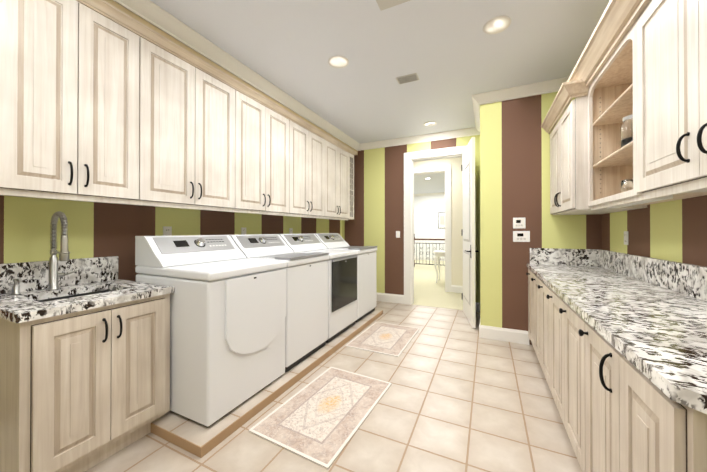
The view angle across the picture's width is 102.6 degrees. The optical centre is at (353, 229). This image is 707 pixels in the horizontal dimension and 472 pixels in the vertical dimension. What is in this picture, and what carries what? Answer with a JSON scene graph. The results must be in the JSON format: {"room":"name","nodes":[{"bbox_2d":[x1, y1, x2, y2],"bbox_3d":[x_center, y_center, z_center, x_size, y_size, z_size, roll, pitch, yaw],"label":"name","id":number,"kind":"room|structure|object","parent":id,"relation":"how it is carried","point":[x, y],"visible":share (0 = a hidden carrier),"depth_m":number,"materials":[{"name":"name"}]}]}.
{"room":"laundry room","nodes":[
{"label":"laundry room","id":0,"kind":"room"},
{"bbox_2d":[0,195,341,280],"bbox_3d":[-1.701,-0.159,2.582,0.120,2.920,6.870,0,0,25],"label":"wall","id":1,"kind":"structure","parent":0,"point":[96,229],"depth_m":2.15,"materials":[{"name":"paint"}]},
{"bbox_2d":[0,0,23,195],"bbox_3d":[-2.122,-0.821,1.108,0.379,1.237,0.970,0,0,25],"label":"upper cabinet","id":2,"kind":"object","parent":1,"relation":"attached to","point":[11,11],"depth_m":1.45,"materials":[{"name":"brown wood"}]},
{"bbox_2d":[16,0,155,204],"bbox_3d":[-1.806,-0.818,1.773,0.379,1.237,0.786,0,0,25],"label":"upper cabinet","id":3,"kind":"object","parent":1,"relation":"attached to","point":[102,101],"depth_m":1.72,"materials":[{"name":"brown wood"}]},
{"bbox_2d":[163,226,171,235],"bbox_3d":[-1.657,0.031,2.520,0.008,0.115,0.072,0,0,25],"label":"wall outlet","id":4,"kind":"object","parent":1,"relation":"attached to","point":[167,230],"depth_m":2.52,"materials":[{"name":"white plastic"}]},
{"bbox_2d":[128,32,243,211],"bbox_3d":[-1.490,-0.815,2.439,0.379,1.237,0.969,0,0,25],"label":"upper cabinet","id":5,"kind":"object","parent":1,"relation":"attached to","point":[198,150],"depth_m":2.36,"materials":[{"name":"brown wood"}]},
{"bbox_2d":[241,227,245,233],"bbox_3d":[-1.282,0.035,3.310,0.008,0.115,0.072,0,0,25],"label":"wall outlet","id":6,"kind":"object","parent":1,"relation":"attached to","point":[243,230],"depth_m":3.30,"materials":[{"name":"white plastic"}]},
{"bbox_2d":[236,85,295,215],"bbox_3d":[-1.135,-0.811,3.189,0.379,1.237,0.967,0,0,25],"label":"upper cabinet","id":7,"kind":"object","parent":1,"relation":"attached to","point":[269,129],"depth_m":3.15,"materials":[{"name":"brown wood"}]},
{"bbox_2d":[296,116,327,218],"bbox_3d":[-0.779,-0.807,3.938,0.379,1.237,0.967,0,0,25],"label":"upper cabinet","id":8,"kind":"object","parent":1,"relation":"attached to","point":[311,144],"depth_m":3.92,"materials":[{"name":"brown wood"}]},
{"bbox_2d":[328,136,351,219],"bbox_3d":[-0.432,-0.804,4.670,0.379,1.237,0.928,0,0,25],"label":"upper cabinet","id":9,"kind":"object","parent":1,"relation":"attached to","point":[339,155],"depth_m":4.66,"materials":[{"name":"brown wood"}]},
{"bbox_2d":[105,0,357,155],"bbox_3d":[-1.519,-1.527,2.435,0.340,0.184,6.749,0,0,25],"label":"soffit","id":10,"kind":"structure","parent":0,"point":[136,17],"depth_m":2.48,"materials":[{"name":"beige paint"}]},
{"bbox_2d":[113,0,360,150],"bbox_3d":[-1.325,-1.568,2.344,0.088,0.104,6.750,0,0,25],"label":"crown molding","id":11,"kind":"structure","parent":10,"relation":"attached to","point":[155,15],"depth_m":2.57,"materials":[{"name":"white wood"}]},
{"bbox_2d":[85,260,581,471],"bbox_3d":[1.884,1.347,5.816,11.000,0.060,15.800,0,0,25],"label":"floor","id":12,"kind":"structure","parent":0,"point":[459,395],"depth_m":1.96,"materials":[{"name":"tile"}]},
{"bbox_2d":[0,256,173,471],"bbox_3d":[-1.638,0.749,1.702,0.739,1.094,0.692,0,0,25],"label":"base cabinet","id":13,"kind":"object","parent":12,"relation":"on","point":[84,367],"visible":1,"depth_m":1.50,"materials":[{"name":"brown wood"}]},
{"bbox_2d":[10,278,20,294],"bbox_3d":[-1.931,0.330,1.626,0.081,0.091,0.040,0,0,25],"label":"soap dispenser","id":14,"kind":"object","parent":13,"relation":"on","point":[15,289],"visible":1,"depth_m":1.63,"materials":[{"name":"silver metal"}]},
{"bbox_2d":[47,211,77,289],"bbox_3d":[-1.802,0.132,1.767,0.198,0.487,0.107,0,0,25],"label":"faucet","id":15,"kind":"object","parent":13,"relation":"on","point":[54,274],"visible":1,"depth_m":1.75,"materials":[{"name":"silver metal"}]},
{"bbox_2d":[151,309,382,457],"bbox_3d":[-0.704,1.274,3.234,1.110,0.059,3.084,0,0,25],"label":"platform floor","id":16,"kind":"structure","parent":12,"relation":"on","point":[193,437],"depth_m":1.89,"materials":[{"name":"tile"}]},
{"bbox_2d":[135,235,286,426],"bbox_3d":[-1.082,0.643,2.239,0.808,1.188,0.749,0,0,25],"label":"dryer","id":17,"kind":"object","parent":16,"relation":"on","point":[227,322],"visible":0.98,"depth_m":1.93,"materials":[{"name":"white metal"}]},
{"bbox_2d":[229,234,328,371],"bbox_3d":[-0.767,0.647,2.903,0.808,1.188,0.704,0,0,25],"label":"washer","id":18,"kind":"object","parent":16,"relation":"on","point":[306,326],"visible":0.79,"depth_m":2.72,"materials":[{"name":"white metal"}]},
{"bbox_2d":[279,233,357,342],"bbox_3d":[-0.450,0.650,3.567,0.812,1.188,0.749,0,0,25],"label":"dryer","id":19,"kind":"object","parent":16,"relation":"on","point":[342,291],"visible":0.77,"depth_m":3.38,"materials":[{"name":"white metal"}]},
{"bbox_2d":[312,233,376,322],"bbox_3d":[-0.137,0.653,4.232,0.808,1.188,0.704,0,0,25],"label":"washer","id":20,"kind":"object","parent":16,"relation":"on","point":[367,281],"visible":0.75,"depth_m":4.07,"materials":[{"name":"white metal"}]},
{"bbox_2d":[249,367,391,468],"bbox_3d":[-0.175,1.294,2.100,0.610,0.007,0.970,0,0,28],"label":"rug","id":21,"kind":"object","parent":12,"relation":"on","point":[320,419],"visible":1,"depth_m":1.96,"materials":[{"name":"beige fabric"}]},
{"bbox_2d":[345,322,419,356],"bbox_3d":[0.389,1.301,3.437,0.616,0.007,0.930,0,0,26],"label":"rug","id":22,"kind":"object","parent":12,"relation":"on","point":[386,339],"visible":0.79,"depth_m":3.33,"materials":[{"name":"beige fabric"}]},
{"bbox_2d":[414,234,444,266],"bbox_3d":[2.902,0.736,9.819,1.790,1.200,0.120,0,0,25],"label":"stair railing","id":23,"kind":"object","parent":12,"relation":"on","point":[426,252],"visible":0.4,"depth_m":9.95,"materials":[{"name":"black metal"}]},
{"bbox_2d":[412,303,462,309],"bbox_3d":[1.427,1.310,4.825,0.868,0.004,0.122,0,0,25],"label":"threshold","id":24,"kind":"object","parent":12,"relation":"on","point":[448,307],"visible":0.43,"depth_m":4.80,"materials":[{"name":"wood"}]},
{"bbox_2d":[433,250,444,282],"bbox_3d":[2.517,0.940,7.034,0.960,0.774,0.560,0,0,25],"label":"console table","id":25,"kind":"object","parent":12,"relation":"on","point":[438,254],"visible":0.46,"depth_m":7.00,"materials":[{"name":"white wood"}]},
{"bbox_2d":[526,268,531,338],"bbox_3d":[2.109,0.862,2.727,0.658,0.878,0.460,0,0,25],"label":"base cabinet","id":26,"kind":"object","parent":12,"relation":"on","point":[529,270],"depth_m":3.07,"materials":[{"name":"brown wood"}]},
{"bbox_2d":[530,272,537,357],"bbox_3d":[1.957,0.860,2.405,0.658,0.878,0.527,0,0,25],"label":"base cabinet","id":27,"kind":"object","parent":12,"relation":"on","point":[533,278],"depth_m":2.74,"materials":[{"name":"brown wood"}]},
{"bbox_2d":[538,278,545,377],"bbox_3d":[1.789,0.858,2.053,0.658,0.878,0.527,0,0,25],"label":"base cabinet","id":28,"kind":"object","parent":12,"relation":"on","point":[541,285],"depth_m":2.34,"materials":[{"name":"brown wood"}]},
{"bbox_2d":[546,285,557,408],"bbox_3d":[1.622,0.857,1.700,0.658,0.878,0.527,0,0,25],"label":"base cabinet","id":29,"kind":"object","parent":12,"relation":"on","point":[551,297],"depth_m":1.98,"materials":[{"name":"brown wood"}]},
{"bbox_2d":[558,296,577,459],"bbox_3d":[1.455,0.855,1.348,0.658,0.878,0.527,0,0,25],"label":"base cabinet","id":30,"kind":"object","parent":12,"relation":"on","point":[567,394],"depth_m":1.60,"materials":[{"name":"brown wood"}]},
{"bbox_2d":[574,312,605,471],"bbox_3d":[1.290,0.853,1.000,0.658,0.878,0.517,0,0,25],"label":"base cabinet","id":31,"kind":"object","parent":12,"relation":"on","point":[589,346],"depth_m":1.25,"materials":[{"name":"brown wood"}]},
{"bbox_2d":[606,340,706,471],"bbox_3d":[1.149,0.852,0.702,0.658,0.878,0.417,0,0,25],"label":"base cabinet","id":32,"kind":"object","parent":12,"relation":"on","point":[618,411],"depth_m":0.81,"materials":[{"name":"brown wood"}]},
{"bbox_2d":[527,248,706,413],"bbox_3d":[1.658,0.309,1.786,0.665,0.215,2.856,0,0,25],"label":"countertop","id":33,"kind":"structure","parent":32,"relation":"on","point":[646,317],"depth_m":1.40,"materials":[{"name":"stone"}]},
{"bbox_2d":[150,0,609,193],"bbox_3d":[1.884,-1.643,5.830,11.000,0.080,15.800,0,0,25],"label":"ceiling","id":34,"kind":"structure","parent":0,"point":[453,55],"depth_m":2.55,"materials":[{"name":"white paint"}]},
{"bbox_2d":[328,55,348,67],"bbox_3d":[-0.145,-1.614,2.730,0.199,0.006,0.199,0,0,-14],"label":"recessed light","id":35,"kind":"object","parent":34,"relation":"in","point":[337,61],"depth_m":2.72,"materials":[{"name":"white"}]},
{"bbox_2d":[376,0,409,10],"bbox_3d":[0.260,-1.611,1.918,0.250,0.019,0.250,0,0,25],"label":"ceiling vent","id":36,"kind":"object","parent":34,"relation":"in","point":[384,4],"depth_m":2.01,"materials":[{"name":"grey"}]},
{"bbox_2d":[396,73,418,83],"bbox_3d":[0.577,-1.611,3.029,0.220,0.009,0.140,0,0,25],"label":"ceiling vent","id":37,"kind":"object","parent":34,"relation":"in","point":[411,77],"depth_m":3.02,"materials":[{"name":"grey metal"}]},
{"bbox_2d":[414,192,444,195],"bbox_3d":[4.651,-1.522,11.663,7.000,0.104,0.088,0,0,25],"label":"crown molding","id":38,"kind":"structure","parent":34,"relation":"attached to","point":[442,193],"depth_m":12.29,"materials":[{"name":"white wood"}]},
{"bbox_2d":[423,121,436,125],"bbox_3d":[1.164,-1.606,4.311,0.199,0.006,0.199,0,0,-14],"label":"recessed light","id":39,"kind":"object","parent":34,"relation":"in","point":[431,123],"depth_m":4.29,"materials":[{"name":"white"}]},
{"bbox_2d":[483,16,510,33],"bbox_3d":[1.136,-1.616,2.244,0.199,0.006,0.199,0,0,16],"label":"recessed light","id":40,"kind":"object","parent":34,"relation":"in","point":[498,24],"depth_m":2.24,"materials":[{"name":"white"}]},
{"bbox_2d":[342,135,479,302],"bbox_3d":[0.929,-0.147,5.069,2.500,2.920,0.120,0,0,25],"label":"wall","id":41,"kind":"structure","parent":0,"point":[378,220],"depth_m":5.16,"materials":[{"name":"paint"}]},
{"bbox_2d":[377,292,403,303],"bbox_3d":[0.332,1.239,5.271,1.243,0.150,0.016,0,0,25],"label":"baseboard","id":42,"kind":"structure","parent":41,"relation":"attached to","point":[385,297],"depth_m":5.10,"materials":[{"name":"white wood"}]},
{"bbox_2d":[361,127,479,149],"bbox_3d":[1.088,-1.556,4.886,2.050,0.104,0.088,0,0,25],"label":"crown molding","id":43,"kind":"structure","parent":41,"relation":"attached to","point":[465,132],"depth_m":4.85,"materials":[{"name":"white wood"}]},
{"bbox_2d":[404,145,466,304],"bbox_3d":[1.426,-0.020,4.829,1.118,2.665,0.172,0,0,25],"label":"door frame","id":44,"kind":"structure","parent":41,"relation":"attached to","point":[410,170],"depth_m":4.90,"materials":[{"name":"white wood"}]},
{"bbox_2d":[461,137,478,327],"bbox_3d":[1.688,0.042,4.135,0.273,2.510,0.846,0,0,25],"label":"door","id":45,"kind":"structure","parent":41,"relation":"in","point":[468,192],"depth_m":3.90,"materials":[{"name":"white wood"}]},
{"bbox_2d":[477,303,480,337],"bbox_3d":[1.763,1.233,3.950,0.040,0.150,1.176,0,0,25],"label":"baseboard","id":46,"kind":"structure","parent":41,"relation":"attached to","point":[478,303],"depth_m":3.42,"materials":[{"name":"white wood"}]},
{"bbox_2d":[414,157,462,285],"bbox_3d":[1.996,-0.142,6.058,11.000,2.920,0.120,0,0,25],"label":"wall","id":47,"kind":"structure","parent":0,"point":[427,209],"depth_m":6.04,"materials":[{"name":"beige paint"}]},
{"bbox_2d":[414,256,444,260],"bbox_3d":[4.666,1.270,11.682,7.000,0.150,0.016,0,0,25],"label":"baseboard","id":48,"kind":"structure","parent":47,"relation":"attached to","point":[422,258],"depth_m":12.35,"materials":[{"name":"white wood"}]},
{"bbox_2d":[438,212,444,227],"bbox_3d":[3.795,-0.393,12.093,0.360,0.680,0.030,0,0,25],"label":"picture frame","id":49,"kind":"object","parent":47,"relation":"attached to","point":[441,219],"visible":0.74,"depth_m":12.09,"materials":[{"name":"white metal"}]},
{"bbox_2d":[451,285,462,292],"bbox_3d":[3.593,1.239,5.218,3.400,0.150,0.016,0,0,25],"label":"baseboard","id":50,"kind":"structure","parent":47,"relation":"attached to","point":[454,288],"depth_m":5.90,"materials":[{"name":"white wood"}]},
{"bbox_2d":[480,92,601,344],"bbox_3d":[2.135,-0.156,3.214,1.270,2.920,0.120,0,0,25],"label":"wall","id":51,"kind":"structure","parent":0,"point":[514,159],"depth_m":3.25,"materials":[{"name":"paint"}]},
{"bbox_2d":[472,93,480,135],"bbox_3d":[1.706,-1.560,3.901,0.088,0.104,1.158,0,0,25],"label":"crown molding","id":52,"kind":"structure","parent":51,"relation":"attached to","point":[476,98],"depth_m":3.71,"materials":[{"name":"white wood"}]},
{"bbox_2d":[481,325,528,344],"bbox_3d":[1.770,1.229,3.305,0.485,0.150,0.016,0,0,25],"label":"baseboard","id":53,"kind":"structure","parent":51,"relation":"attached to","point":[505,334],"depth_m":3.30,"materials":[{"name":"white wood"}]},
{"bbox_2d":[513,218,529,241],"bbox_3d":[1.921,0.003,3.240,0.166,0.278,0.012,0,0,25],"label":"panels","id":54,"kind":"object","parent":51,"relation":"attached to","point":[521,236],"visible":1,"depth_m":3.24,"materials":[{"name":"white plastic"}]},
{"bbox_2d":[481,76,569,104],"bbox_3d":[1.996,-1.564,3.171,1.020,0.104,0.088,0,0,25],"label":"crown molding","id":55,"kind":"structure","parent":51,"relation":"attached to","point":[549,86],"depth_m":3.20,"materials":[{"name":"white wood"}]},
{"bbox_2d":[602,195,706,266],"bbox_3d":[1.431,-0.170,0.388,0.120,2.920,5.590,0,0,25],"label":"wall","id":56,"kind":"structure","parent":0,"point":[675,230],"depth_m":1.90,"materials":[{"name":"paint"}]},
{"bbox_2d":[549,84,652,214],"bbox_3d":[2.160,-0.609,2.593,0.444,0.900,0.976,0,0,25],"label":"upper cabinet","id":57,"kind":"object","parent":56,"relation":"attached to","point":[589,164],"depth_m":2.21,"materials":[{"name":"brown wood"}]},
{"bbox_2d":[621,179,632,192],"bbox_3d":[1.744,-0.257,1.795,0.072,0.110,0.072,0,0,25],"label":"glass cup","id":58,"kind":"object","parent":57,"relation":"in","point":[626,185],"visible":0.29,"depth_m":1.78,"materials":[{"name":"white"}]},
{"bbox_2d":[621,114,632,147],"bbox_3d":[1.714,-0.598,1.733,0.111,0.187,0.111,0,0,25],"label":"jar","id":59,"kind":"object","parent":57,"relation":"in","point":[627,132],"visible":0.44,"depth_m":1.72,"materials":[{"name":"clear glass"}]},
{"bbox_2d":[624,231,627,244],"bbox_3d":[2.317,0.072,2.408,0.008,0.115,0.072,0,0,25],"label":"wall outlet","id":60,"kind":"object","parent":56,"relation":"attached to","point":[625,232],"depth_m":2.40,"materials":[{"name":"white plastic"}]},
{"bbox_2d":[629,0,706,199],"bbox_3d":[1.445,-0.662,0.974,0.348,0.950,1.103,0,0,25],"label":"upper cabinet","id":61,"kind":"object","parent":56,"relation":"attached to","point":[644,62],"depth_m":1.25,"materials":[{"name":"brown wood"}]}
]}

